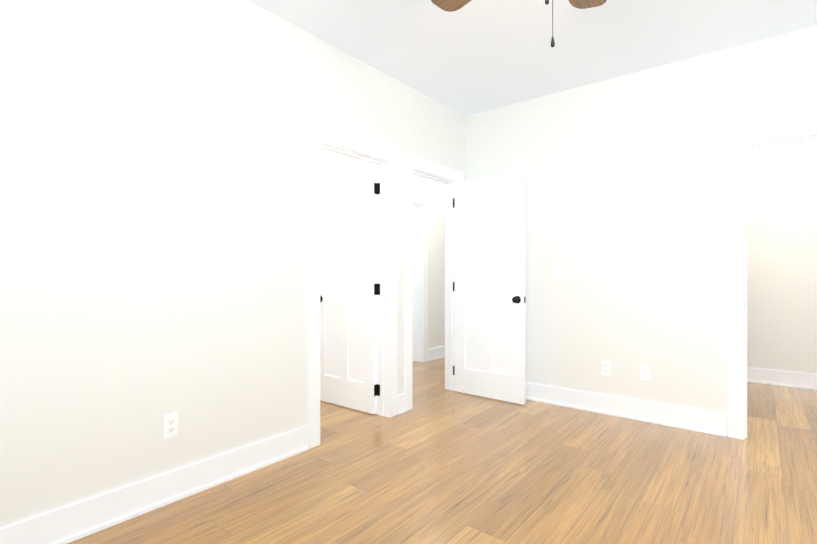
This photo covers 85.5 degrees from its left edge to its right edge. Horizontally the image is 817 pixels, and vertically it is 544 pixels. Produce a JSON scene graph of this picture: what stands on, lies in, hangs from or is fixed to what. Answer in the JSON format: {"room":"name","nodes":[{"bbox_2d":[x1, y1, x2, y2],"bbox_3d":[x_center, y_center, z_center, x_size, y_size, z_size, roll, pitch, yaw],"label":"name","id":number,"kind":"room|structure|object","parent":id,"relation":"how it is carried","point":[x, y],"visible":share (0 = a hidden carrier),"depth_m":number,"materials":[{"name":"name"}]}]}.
{"room":"empty bedroom","nodes":[
{"label":"empty bedroom","id":0,"kind":"room"},
{"bbox_2d":[0,0,465,527],"bbox_3d":[-0.161,-0.209,3.631,0.115,2.740,7.135,0,0,39],"label":"wall","id":1,"kind":"structure","parent":0,"point":[153,212],"depth_m":2.19,"materials":[{"name":"white paint"}]},
{"bbox_2d":[0,426,308,543],"bbox_3d":[-1.451,1.080,1.900,0.025,0.150,2.535,0,0,39],"label":"baseboard","id":2,"kind":"structure","parent":1,"relation":"attached to","point":[75,521],"depth_m":2.13,"materials":[{"name":"white paint"}]},
{"bbox_2d":[163,413,177,438],"bbox_3d":[-1.198,0.776,2.229,0.009,0.115,0.070,0,0,39],"label":"electrical outlet","id":3,"kind":"object","parent":1,"relation":"attached to","point":[170,425],"visible":1,"depth_m":2.22,"materials":[{"name":"white plastic"}]},
{"bbox_2d":[307,121,398,448],"bbox_3d":[-0.428,0.085,3.295,0.159,2.150,0.916,0,0,39],"label":"door frame","id":4,"kind":"structure","parent":1,"relation":"attached to","point":[385,159],"depth_m":3.47,"materials":[{"name":"white paint"}]},
{"bbox_2d":[403,153,462,410],"bbox_3d":[0.198,0.088,4.079,0.159,2.150,0.916,0,0,39],"label":"door frame","id":5,"kind":"structure","parent":1,"relation":"attached to","point":[426,169],"depth_m":3.97,"materials":[{"name":"white paint"}]},
{"bbox_2d":[454,172,525,404],"bbox_3d":[0.732,0.142,4.077,0.722,2.020,0.160,0,0,39],"label":"hall door","id":6,"kind":"structure","parent":1,"relation":"in","point":[490,292],"depth_m":4.04,"materials":[{"name":"white paint"}]},
{"bbox_2d":[320,149,375,175],"bbox_3d":[-0.805,-0.207,4.207,1.611,2.740,0.100,0,0,39],"label":"wall","id":7,"kind":"structure","parent":0,"point":[331,162],"depth_m":4.03,"materials":[{"name":"white paint"}]},
{"bbox_2d":[320,165,377,413],"bbox_3d":[-0.551,0.142,3.803,0.722,2.020,0.160,0,0,39],"label":"door","id":8,"kind":"structure","parent":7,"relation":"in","point":[348,289],"depth_m":3.76,"materials":[{"name":"white paint"}]},
{"bbox_2d":[413,175,444,348],"bbox_3d":[0.127,-0.202,5.747,0.115,2.740,3.470,0,0,39],"label":"wall","id":9,"kind":"structure","parent":0,"point":[433,191],"depth_m":5.95,"materials":[{"name":"white paint"}]},
{"bbox_2d":[413,205,416,361],"bbox_3d":[-0.116,0.148,5.506,0.160,2.020,0.722,0,0,39],"label":"door","id":10,"kind":"structure","parent":9,"relation":"in","point":[414,283],"depth_m":5.72,"materials":[{"name":"white paint"}]},
{"bbox_2d":[413,194,428,361],"bbox_3d":[-0.077,0.093,5.474,0.138,2.150,0.922,0,0,39],"label":"door frame","id":11,"kind":"structure","parent":9,"relation":"attached to","point":[420,202],"depth_m":5.74,"materials":[{"name":"white paint"}]},
{"bbox_2d":[428,346,444,360],"bbox_3d":[0.724,1.096,6.377,0.025,0.150,1.494,0,0,39],"label":"baseboard","id":12,"kind":"structure","parent":9,"relation":"attached to","point":[436,353],"depth_m":5.90,"materials":[{"name":"white paint"}]},
{"bbox_2d":[67,357,816,543],"bbox_3d":[0.581,1.209,3.030,5.600,0.100,7.400,0,0,39],"label":"floor","id":13,"kind":"structure","parent":0,"point":[438,463],"depth_m":2.42,"materials":[{"name":"brown wood"}]},
{"bbox_2d":[248,0,816,115],"bbox_3d":[0.581,-1.631,3.041,5.600,0.100,7.400,0,0,39],"label":"ceiling","id":14,"kind":"structure","parent":0,"point":[473,57],"depth_m":2.97,"materials":[{"name":"white paint"}]},
{"bbox_2d":[431,0,606,46],"bbox_3d":[0.550,-1.216,1.699,1.252,0.741,1.214,0,0,39],"label":"fan","id":15,"kind":"object","parent":14,"relation":"hanging from","point":[450,5],"visible":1,"depth_m":2.15,"materials":[{"name":"brown wood"}]},
{"bbox_2d":[466,26,816,435],"bbox_3d":[1.995,-0.210,3.408,3.532,2.740,0.115,0,0,39],"label":"wall","id":16,"kind":"structure","parent":0,"point":[626,211],"depth_m":3.48,"materials":[{"name":"white paint"}]},
{"bbox_2d":[602,361,610,375],"bbox_3d":[1.620,0.791,3.624,0.070,0.115,0.009,0,0,39],"label":"electrical outlet","id":17,"kind":"object","parent":16,"relation":"attached to","point":[606,368],"visible":1,"depth_m":3.62,"materials":[{"name":"white plastic"}]},
{"bbox_2d":[526,382,725,436],"bbox_3d":[1.403,1.086,3.780,2.136,0.150,0.036,0,0,39],"label":"baseboard","id":18,"kind":"structure","parent":16,"relation":"attached to","point":[673,416],"depth_m":3.49,"materials":[{"name":"white paint"}]},
{"bbox_2d":[640,365,649,380],"bbox_3d":[1.844,0.785,3.443,0.070,0.115,0.014,0,0,39],"label":"outlet","id":19,"kind":"object","parent":16,"relation":"attached to","point":[644,372],"visible":1,"depth_m":3.44,"materials":[{"name":"white plastic"}]},
{"bbox_2d":[725,117,816,439],"bbox_3d":[2.655,0.083,2.880,0.949,2.150,0.159,0,0,39],"label":"door frame","id":20,"kind":"structure","parent":16,"relation":"attached to","point":[738,142],"depth_m":3.08,"materials":[{"name":"white paint"}]},
{"bbox_2d":[746,139,816,374],"bbox_3d":[3.907,-0.206,4.548,1.738,2.740,0.115,0,0,39],"label":"wall","id":21,"kind":"structure","parent":0,"point":[781,257],"depth_m":4.53,"materials":[{"name":"white paint"}]},
{"bbox_2d":[747,367,816,389],"bbox_3d":[3.906,1.089,4.454,1.560,0.150,0.025,0,0,39],"label":"baseboard","id":22,"kind":"structure","parent":21,"relation":"attached to","point":[785,378],"depth_m":4.50,"materials":[{"name":"white paint"}]}
]}

